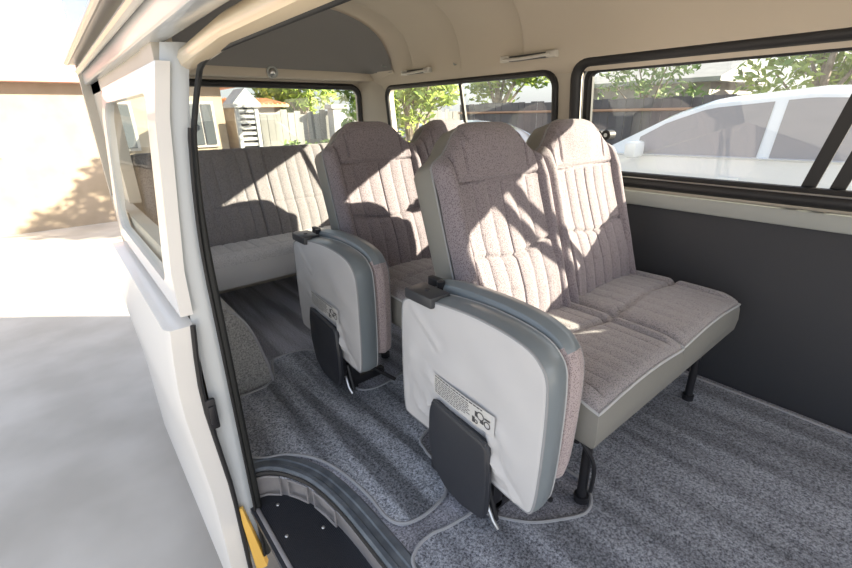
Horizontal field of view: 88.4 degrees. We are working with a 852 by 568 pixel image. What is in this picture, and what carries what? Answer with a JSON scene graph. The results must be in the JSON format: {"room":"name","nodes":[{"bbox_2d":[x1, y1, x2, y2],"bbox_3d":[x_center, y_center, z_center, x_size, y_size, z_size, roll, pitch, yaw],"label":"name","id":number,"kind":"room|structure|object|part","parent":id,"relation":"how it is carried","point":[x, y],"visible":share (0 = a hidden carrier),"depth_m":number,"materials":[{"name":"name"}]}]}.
{"room":"vehicle interior","nodes":[
{"label":"vehicle interior","id":0,"kind":"room"},
{"bbox_2d":[91,37,216,432],"bbox_3d":[-1.142,-0.223,1.817,0.090,1.300,1.700,-17,27,-36],"label":"wall","id":1,"kind":"structure","parent":0,"point":[142,225],"depth_m":1.84,"materials":[{"name":"beige"}]},
{"bbox_2d":[63,0,143,74],"bbox_3d":[-0.385,-0.499,0.651,0.105,0.056,4.200,-17,27,-36],"label":"trim","id":2,"kind":"structure","parent":1,"relation":"attached to","point":[100,20],"depth_m":1.22,"materials":[{"name":"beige metal"}]},
{"bbox_2d":[62,0,228,84],"bbox_3d":[-0.361,-0.670,0.608,0.053,0.497,4.200,-17,27,-36],"label":"trim","id":3,"kind":"structure","parent":1,"relation":"attached to","point":[153,20],"depth_m":0.96,"materials":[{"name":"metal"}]},
{"bbox_2d":[102,60,252,567],"bbox_3d":[-0.974,0.127,1.627,0.155,1.620,1.156,-17,27,-36],"label":"door","id":4,"kind":"structure","parent":1,"relation":"in","point":[155,293],"depth_m":1.28,"materials":[{"name":"white paint"}]},
{"bbox_2d":[220,297,273,394],"bbox_3d":[-0.902,0.202,1.930,0.249,0.421,0.491,-17,27,-36],"label":"wheel arch","id":5,"kind":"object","parent":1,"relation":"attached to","point":[252,367],"depth_m":1.80,"materials":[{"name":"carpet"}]},
{"bbox_2d":[177,0,333,70],"bbox_3d":[0.228,-0.205,0.124,0.053,0.078,2.500,-17,27,-36],"label":"trim","id":6,"kind":"structure","parent":1,"relation":"attached to","point":[245,18],"depth_m":0.69,"materials":[{"name":"beige paint"}]},
{"bbox_2d":[172,0,391,73],"bbox_3d":[-0.888,-1.371,2.416,1.532,0.324,0.240,-17,27,-36],"label":"trim","id":7,"kind":"structure","parent":1,"relation":"attached to","point":[327,40],"depth_m":2.61,"materials":[{"name":"grey"}]},
{"bbox_2d":[159,42,260,555],"bbox_3d":[-0.602,0.181,1.277,0.126,1.560,0.105,-17,27,-36],"label":"pillar","id":8,"kind":"structure","parent":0,"point":[210,356],"depth_m":1.15,"materials":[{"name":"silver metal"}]},
{"bbox_2d":[239,506,268,567],"bbox_3d":[-0.573,0.844,1.461,0.059,0.280,0.021,-13,24,-29],"label":"trim","id":9,"kind":"structure","parent":8,"relation":"attached to","point":[260,561],"depth_m":1.46,"materials":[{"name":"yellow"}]},
{"bbox_2d":[188,0,350,556],"bbox_3d":[0.215,0.523,0.391,0.078,1.536,2.409,-17,27,-36],"label":"door seal","id":10,"kind":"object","parent":8,"relation":"attached to","point":[205,250],"depth_m":1.13,"materials":[{"name":"black rubber"}]},
{"bbox_2d":[75,65,358,293],"bbox_3d":[-1.039,-0.683,2.919,1.770,1.360,0.050,-17,27,-36],"label":"wall","id":11,"kind":"structure","parent":0,"point":[87,92],"depth_m":2.32,"materials":[{"name":"beige"}]},
{"bbox_2d":[266,66,277,78],"bbox_3d":[-0.909,-1.254,2.592,0.068,0.068,0.036,-17,27,-36],"label":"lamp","id":12,"kind":"object","parent":11,"relation":"attached to","point":[272,72],"visible":1,"depth_m":2.58,"materials":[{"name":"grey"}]},
{"bbox_2d":[189,79,362,121],"bbox_3d":[-1.056,-1.016,2.745,1.540,0.468,0.049,-17,27,-36],"label":"window","id":13,"kind":"structure","parent":11,"relation":"in","point":[205,82],"depth_m":2.77,"materials":[{"name":"black rubber"}]},
{"bbox_2d":[189,65,373,81],"bbox_3d":[-0.988,-1.262,2.624,1.680,0.052,0.140,-17,27,-36],"label":"trim","id":14,"kind":"structure","parent":11,"relation":"attached to","point":[209,70],"depth_m":2.66,"materials":[{"name":"beige plastic"}]},
{"bbox_2d":[250,494,371,567],"bbox_3d":[-0.063,0.903,1.000,0.197,0.026,1.440,-17,27,-36],"label":"step","id":15,"kind":"structure","parent":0,"point":[308,539],"depth_m":1.33,"materials":[{"name":"grey plastic"}]},
{"bbox_2d":[256,470,386,567],"bbox_3d":[-0.013,0.826,1.023,1.446,0.121,0.141,19,28,41],"label":"wall","id":16,"kind":"structure","parent":0,"point":[268,485],"depth_m":1.40,"materials":[{"name":"plastic"}]},
{"bbox_2d":[256,508,292,567],"bbox_3d":[-0.110,0.941,0.938,0.012,0.052,1.390,-17,27,-36],"label":"trim","id":17,"kind":"structure","parent":16,"relation":"attached to","point":[265,523],"depth_m":1.32,"materials":[{"name":"plastic"}]},
{"bbox_2d":[253,455,420,567],"bbox_3d":[-0.009,0.758,1.036,1.505,0.023,0.190,18,28,41],"label":"trim","id":18,"kind":"structure","parent":16,"relation":"attached to","point":[382,540],"depth_m":1.29,"materials":[{"name":"plastic"}]},
{"bbox_2d":[220,275,851,564],"bbox_3d":[0.334,0.529,1.654,1.790,0.030,4.280,-17,27,-36],"label":"floor","id":19,"kind":"structure","parent":0,"point":[272,310],"depth_m":2.08,"materials":[{"name":"carpet"}]},
{"bbox_2d":[130,143,330,290],"bbox_3d":[-0.734,-0.351,2.655,1.570,0.920,0.601,-17,27,-36],"label":"bench","id":20,"kind":"object","parent":19,"relation":"on","point":[255,198],"visible":0.46,"depth_m":2.41,"materials":[{"name":"fabric"}]},
{"bbox_3d":[-0.822,-0.547,2.683,1.560,0.573,0.343,-17,27,-36],"label":"backrest","id":21,"kind":"part","parent":20,"relation":"part of","materials":[{"name":"grey fabric"}]},
{"bbox_2d":[210,225,330,268],"bbox_3d":[-0.654,-0.272,2.588,1.545,0.081,0.340,-17,27,-36],"label":"seat cushion","id":22,"kind":"object","parent":20,"relation":"on","point":[268,249],"depth_m":2.30,"materials":[{"name":"grey fabric"}]},
{"bbox_2d":[240,349,447,525],"bbox_3d":[0.015,0.392,1.959,1.619,0.014,1.148,-17,27,-36],"label":"floor mat","id":23,"kind":"object","parent":19,"relation":"on","point":[369,436],"visible":0.51,"depth_m":1.59,"materials":[{"name":"carpet"}]},
{"bbox_2d":[315,119,463,357],"bbox_3d":[0.099,-0.218,2.076,0.984,1.047,0.721,-17,27,-36],"label":"seat","id":24,"kind":"object","parent":23,"relation":"on","point":[366,171],"visible":0.35,"depth_m":1.91,"materials":[{"name":"grey fabric"}]},
{"bbox_3d":[-0.229,-0.360,2.019,0.472,0.716,0.309,-17,27,-36],"label":"panel","id":25,"kind":"part","parent":24,"relation":"part of","materials":[{"name":"grey plastic"}]},
{"bbox_3d":[-0.185,-0.354,1.965,0.472,0.704,0.282,-17,27,-36],"label":"backrest","id":26,"kind":"part","parent":24,"relation":"part of","materials":[{"name":"grey fabric"}]},
{"bbox_3d":[-0.195,0.208,2.036,0.042,0.291,0.042,-17,27,-36],"label":"leg","id":27,"kind":"part","parent":24,"relation":"part of","materials":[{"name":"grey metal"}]},
{"bbox_2d":[388,258,434,300],"bbox_3d":[-0.001,-0.036,1.882,0.470,0.048,0.450,-17,27,-36],"label":"seat cushion","id":28,"kind":"object","parent":24,"relation":"on","point":[403,272],"depth_m":1.85,"materials":[{"name":"grey fabric"}]},
{"bbox_3d":[0.133,-0.473,2.296,0.484,0.716,0.309,-17,27,-36],"label":"panel","id":29,"kind":"part","parent":24,"relation":"part of","materials":[{"name":"grey fabric"}]},
{"bbox_3d":[0.177,-0.466,2.241,0.484,0.706,0.283,-17,27,-36],"label":"backrest","id":30,"kind":"part","parent":24,"relation":"part of","materials":[{"name":"grey fabric"}]},
{"bbox_2d":[292,226,395,393],"bbox_3d":[-0.339,0.109,1.819,0.248,0.646,0.538,-17,27,-36],"label":"seat","id":31,"kind":"object","parent":19,"relation":"on","point":[343,280],"visible":1,"depth_m":1.66,"materials":[{"name":"grey plastic"}]},
{"bbox_3d":[-0.383,0.054,1.761,0.097,0.470,0.531,-17,27,-36],"label":"folded backrest","id":32,"kind":"part","parent":31,"relation":"part of","materials":[{"name":"plastic"}]},
{"bbox_2d":[319,229,390,352],"bbox_3d":[-0.311,0.006,1.802,0.081,0.442,0.526,-17,27,-36],"label":"cushion","id":33,"kind":"object","parent":31,"relation":"on","point":[376,263],"depth_m":1.61,"materials":[{"name":"grey plastic"}]},
{"bbox_2d":[402,275,583,529],"bbox_3d":[0.156,0.331,1.225,0.248,0.646,0.538,-17,27,-36],"label":"seat","id":34,"kind":"object","parent":19,"relation":"on","point":[495,380],"visible":1,"depth_m":1.07,"materials":[{"name":"plastic"}]},
{"bbox_2d":[436,279,583,477],"bbox_3d":[0.185,0.228,1.207,0.081,0.442,0.526,-17,27,-36],"label":"cushion","id":35,"kind":"object","parent":34,"relation":"on","point":[557,334],"depth_m":1.02,"materials":[{"name":"grey fabric"}]},
{"bbox_2d":[411,372,851,567],"bbox_3d":[0.883,0.698,1.131,1.502,0.014,1.335,-17,27,-36],"label":"floor mat","id":36,"kind":"object","parent":19,"relation":"on","point":[724,477],"visible":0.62,"depth_m":1.28,"materials":[{"name":"carpet"}]},
{"bbox_2d":[414,119,740,504],"bbox_3d":[0.544,-0.010,1.521,0.984,1.047,0.721,-17,27,-36],"label":"seat","id":37,"kind":"object","parent":36,"relation":"on","point":[542,221],"visible":0.88,"depth_m":1.40,"materials":[{"name":"grey fabric"}]},
{"bbox_3d":[0.215,-0.153,1.464,0.472,0.716,0.309,-17,27,-36],"label":"panel","id":38,"kind":"part","parent":37,"relation":"part of","materials":[{"name":"grey plastic"}]},
{"bbox_3d":[0.259,-0.146,1.409,0.472,0.704,0.282,-17,27,-36],"label":"backrest","id":39,"kind":"part","parent":37,"relation":"part of","materials":[{"name":"grey fabric"}]},
{"bbox_3d":[0.577,-0.266,1.740,0.484,0.716,0.309,-17,27,-36],"label":"panel","id":40,"kind":"part","parent":37,"relation":"part of","materials":[{"name":"grey fabric"}]},
{"bbox_3d":[0.456,0.503,1.246,0.042,0.291,0.042,-17,27,-36],"label":"leg","id":41,"kind":"part","parent":37,"relation":"part of","materials":[{"name":"grey metal"}]},
{"bbox_3d":[0.621,-0.259,1.686,0.484,0.706,0.283,-17,27,-36],"label":"backrest","id":42,"kind":"part","parent":37,"relation":"part of","materials":[{"name":"grey fabric"}]},
{"bbox_3d":[0.431,0.487,1.212,0.093,0.244,0.022,-2,21,-2],"label":"adjuster rod","id":43,"kind":"part","parent":37,"relation":"part of","materials":[{"name":"grey metal"}]},
{"bbox_2d":[547,302,681,412],"bbox_3d":[0.444,0.171,1.327,0.470,0.048,0.450,-17,27,-36],"label":"seat cushion","id":44,"kind":"object","parent":37,"relation":"on","point":[623,354],"depth_m":1.24,"materials":[{"name":"grey fabric"}]},
{"bbox_2d":[579,270,737,345],"bbox_3d":[0.812,0.051,1.607,0.478,0.048,0.450,-17,27,-36],"label":"seat cushion","id":45,"kind":"object","parent":37,"relation":"on","point":[687,313],"depth_m":1.53,"materials":[{"name":"grey fabric"}]},
{"bbox_3d":[1.038,0.321,1.691,0.042,0.291,0.042,-17,27,-36],"label":"leg","id":46,"kind":"part","parent":37,"relation":"part of","materials":[{"name":"grey metal"}]},
{"bbox_2d":[330,0,851,89],"bbox_3d":[0.277,-0.869,1.097,1.728,0.490,4.300,-17,27,-36],"label":"ceiling","id":47,"kind":"structure","parent":0,"point":[473,35],"depth_m":1.88,"materials":[{"name":"beige fabric"}]},
{"bbox_2d":[401,67,431,75],"bbox_3d":[-0.074,-1.286,2.653,0.074,0.031,0.272,-17,27,-36],"label":"handle","id":48,"kind":"object","parent":47,"relation":"attached to","point":[425,69],"visible":1,"depth_m":2.61,"materials":[{"name":"grey plastic"}]},
{"bbox_2d":[500,49,558,62],"bbox_3d":[0.464,-1.059,2.042,0.074,0.031,0.322,-17,27,-36],"label":"handle","id":49,"kind":"object","parent":47,"relation":"attached to","point":[549,53],"visible":1,"depth_m":2.01,"materials":[{"name":"grey plastic"}]},
{"bbox_2d":[383,72,851,214],"bbox_3d":[0.976,-0.630,1.753,0.124,0.640,4.230,-17,27,-36],"label":"wall","id":50,"kind":"structure","parent":0,"point":[563,79],"depth_m":1.98,"materials":[{"name":"beige plastic"}]},
{"bbox_2d":[358,82,387,123],"bbox_3d":[-0.354,-1.067,3.190,0.130,0.860,0.215,-17,27,-36],"label":"trim","id":51,"kind":"structure","parent":50,"relation":"attached to","point":[373,96],"depth_m":3.10,"materials":[{"name":"beige plastic"}]},
{"bbox_2d":[369,70,400,89],"bbox_3d":[-0.314,-1.387,3.002,0.106,0.110,0.394,-20,28,-40],"label":"trim","id":52,"kind":"structure","parent":50,"relation":"attached to","point":[376,77],"depth_m":2.95,"materials":[{"name":"beige plastic"}]},
{"bbox_2d":[385,70,558,127],"bbox_3d":[0.186,-0.953,2.602,0.090,0.486,1.397,-17,27,-36],"label":"window","id":53,"kind":"structure","parent":50,"relation":"in","point":[551,76],"depth_m":2.36,"materials":[{"name":"black rubber"}]},
{"bbox_2d":[569,27,851,211],"bbox_3d":[1.125,-0.569,1.539,0.120,0.543,1.405,-17,27,-36],"label":"window","id":54,"kind":"structure","parent":50,"relation":"in","point":[836,197],"depth_m":1.53,"materials":[{"name":"black rubber"}]},
{"bbox_3d":[0.731,-0.734,1.998,0.062,0.465,0.045,-17,27,-36],"label":"frame","id":55,"kind":"part","parent":54,"relation":"part of","materials":[{"name":"black rubber"}]},
{"bbox_2d":[599,130,615,139],"bbox_3d":[0.780,-0.653,1.918,0.051,0.042,0.082,-17,27,-36],"label":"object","id":56,"kind":"structure","parent":54,"relation":"attached to","point":[606,134],"depth_m":1.89,"materials":[{"name":"metal"}]},
{"bbox_3d":[1.124,-0.566,1.539,0.055,0.461,1.304,-17,27,-36],"label":"frame","id":57,"kind":"part","parent":54,"relation":"part of","materials":[{"name":"silver metal"}]},
{"bbox_2d":[624,189,851,234],"bbox_3d":[0.992,-0.351,1.850,0.030,0.060,4.200,-17,27,-36],"label":"trim","id":58,"kind":"structure","parent":50,"relation":"attached to","point":[814,220],"depth_m":1.61,"materials":[{"name":"grey plastic"}]},
{"bbox_2d":[626,203,851,433],"bbox_3d":[1.015,-0.019,2.015,0.050,0.750,4.230,-17,27,-36],"label":"trim","id":59,"kind":"structure","parent":50,"relation":"attached to","point":[789,346],"depth_m":1.65,"materials":[{"name":"grey plastic"}]},
{"label":"outside","id":60,"kind":"structure","parent":0,"visible":0},
{"bbox_2d":[0,221,279,567],"bbox_3d":[-6.005,-2.276,11.160,55.000,0.300,65.000,-17,27,-36],"label":"ground","id":61,"kind":"structure","parent":60,"point":[92,475],"depth_m":2.53,"materials":[{"name":"concrete"}]},
{"bbox_2d":[0,30,234,236],"bbox_3d":[-7.633,-2.682,7.567,7.650,3.100,4.100,-17,27,-36],"label":"house","id":62,"kind":"structure","parent":61,"relation":"on","point":[52,176],"depth_m":6.94,"materials":[{"name":"beige paint"}]},
{"bbox_3d":[-5.118,-2.626,7.313,0.380,0.700,0.040,-17,27,-36],"label":"pane","id":63,"kind":"part","parent":62,"relation":"part of","materials":[{"name":"grey"}]},
{"bbox_3d":[-4.116,-2.939,8.080,0.380,0.700,0.040,-17,27,-36],"label":"pane","id":64,"kind":"part","parent":62,"relation":"part of","materials":[{"name":"grey glass"}]},
{"bbox_2d":[222,88,262,147],"bbox_3d":[-3.170,-2.335,7.837,0.460,2.120,0.580,-17,27,-36],"label":"tower","id":65,"kind":"structure","parent":61,"relation":"on","point":[245,106],"depth_m":7.47,"materials":[{"name":"white wood"}]},
{"bbox_3d":[-3.065,-2.263,7.729,0.300,1.660,0.030,-17,27,-36],"label":"panel","id":66,"kind":"part","parent":65,"relation":"part of","materials":[{"name":"white wood"}]},
{"bbox_2d":[221,98,288,148],"bbox_3d":[-4.057,-3.178,10.110,1.200,2.080,2.112,-17,27,-36],"label":"shed","id":67,"kind":"object","parent":61,"relation":"on","point":[268,106],"visible":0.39,"depth_m":9.33,"materials":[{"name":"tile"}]},
{"bbox_2d":[283,138,306,145],"bbox_3d":[-2.336,-1.893,7.761,0.710,1.327,0.434,-17,27,-36],"label":"shrub","id":68,"kind":"object","parent":61,"relation":"on","point":[294,142],"visible":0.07,"depth_m":7.54,"materials":[{"name":"green plant"}]},
{"bbox_2d":[250,88,341,140],"bbox_3d":[-3.379,-4.750,12.093,2.577,3.591,3.018,3,22,11],"label":"tree","id":69,"kind":"object","parent":61,"relation":"on","point":[297,100],"visible":0.25,"depth_m":11.41,"materials":[{"name":"green plant"}]},
{"bbox_2d":[308,139,329,143],"bbox_3d":[-1.843,-2.100,8.324,0.713,1.290,0.481,-17,27,-36],"label":"shrub","id":70,"kind":"object","parent":61,"relation":"on","point":[327,140],"visible":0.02,"depth_m":8.11,"materials":[{"name":"green plant"}]},
{"bbox_2d":[324,104,348,137],"bbox_3d":[-1.842,-2.830,9.391,0.400,1.880,0.320,-17,27,-36],"label":"gate pillar","id":71,"kind":"structure","parent":61,"relation":"on","point":[335,117],"depth_m":9.03,"materials":[{"name":"white concrete"}]},
{"bbox_2d":[258,109,459,146],"bbox_3d":[-1.073,-3.227,10.495,6.322,1.800,0.039,-19,28,-39],"label":"fence","id":72,"kind":"object","parent":61,"relation":"on","point":[275,129],"visible":0.19,"depth_m":8.98,"materials":[{"name":"grey wood"}]},
{"bbox_2d":[334,88,437,111],"bbox_3d":[-1.173,-5.543,14.138,3.496,3.524,2.645,-8,22,-18],"label":"tree","id":73,"kind":"object","parent":61,"relation":"on","point":[346,97],"visible":0.04,"depth_m":14.07,"materials":[{"name":"green plant"}]},
{"bbox_2d":[340,84,463,141],"bbox_3d":[-0.300,-2.334,6.680,2.031,2.884,1.468,17,27,38],"label":"tree","id":74,"kind":"object","parent":61,"relation":"on","point":[407,120],"visible":0.34,"depth_m":6.29,"materials":[{"name":"green plant"}]},
{"bbox_2d":[399,120,530,141],"bbox_3d":[1.072,-2.549,8.997,2.120,1.539,4.560,-20,28,-40],"label":"car","id":75,"kind":"object","parent":61,"relation":"on","point":[525,135],"visible":0.05,"depth_m":8.71,"materials":[{"name":"paint"}]},
{"bbox_2d":[464,76,549,103],"bbox_3d":[2.283,-5.568,13.053,3.147,4.257,3.437,-17,27,-36],"label":"tree","id":76,"kind":"object","parent":61,"relation":"on","point":[533,81],"visible":0.18,"depth_m":12.88,"materials":[{"name":"green plant"}]},
{"bbox_2d":[458,94,748,144],"bbox_3d":[5.105,-2.123,7.237,0.081,1.900,12.146,-20,28,-41],"label":"fence","id":77,"kind":"object","parent":61,"relation":"on","point":[607,114],"visible":0.22,"depth_m":8.47,"materials":[{"name":"grey"}]},
{"bbox_3d":[5.080,-2.799,6.961,0.043,0.050,12.146,-20,28,-41],"label":"rail","id":78,"kind":"part","parent":77,"relation":"part of","materials":[{"name":"beige wood"}]},
{"bbox_2d":[594,64,720,111],"bbox_3d":[4.907,-3.829,9.686,2.459,3.340,2.803,-17,27,-36],"label":"tree","id":79,"kind":"object","parent":61,"relation":"on","point":[640,89],"visible":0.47,"depth_m":9.26,"materials":[{"name":"green plant"}]},
{"bbox_2d":[593,59,770,137],"bbox_3d":[7.155,-4.941,13.047,3.800,2.900,3.800,-17,27,-36],"label":"building","id":80,"kind":"structure","parent":61,"relation":"on","point":[718,73],"depth_m":11.25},
{"bbox_2d":[612,85,851,190],"bbox_3d":[3.684,-1.139,4.809,2.544,1.847,5.472,-17,27,-36],"label":"car","id":81,"kind":"object","parent":61,"relation":"on","point":[776,137],"visible":0.44,"depth_m":4.06,"materials":[{"name":"white paint"}]},
{"bbox_2d":[624,140,644,157],"bbox_3d":[2.209,-1.430,4.644,0.216,0.168,0.132,-17,27,-36],"label":"mirror","id":82,"kind":"object","parent":81,"relation":"attached to","point":[633,149],"depth_m":4.58,"materials":[{"name":"white paint"}]},
{"bbox_3d":[2.848,-0.995,4.149,0.029,0.030,0.192,-17,27,-36],"label":"door handle","id":83,"kind":"part","parent":81,"relation":"part of","materials":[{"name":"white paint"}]},
{"bbox_2d":[731,51,851,94],"bbox_3d":[7.112,-3.270,7.737,2.887,3.646,2.742,-17,27,-36],"label":"tree","id":84,"kind":"object","parent":61,"relation":"on","point":[823,76],"visible":0.26,"depth_m":7.62,"materials":[{"name":"green plant"}]},
{"bbox_2d":[794,51,851,85],"bbox_3d":[11.301,-3.804,9.789,4.400,3.000,4.400,-17,27,-36],"label":"building","id":85,"kind":"structure","parent":61,"relation":"on","point":[805,73],"depth_m":9.64,"materials":[{"name":"beige paint"}]}
]}

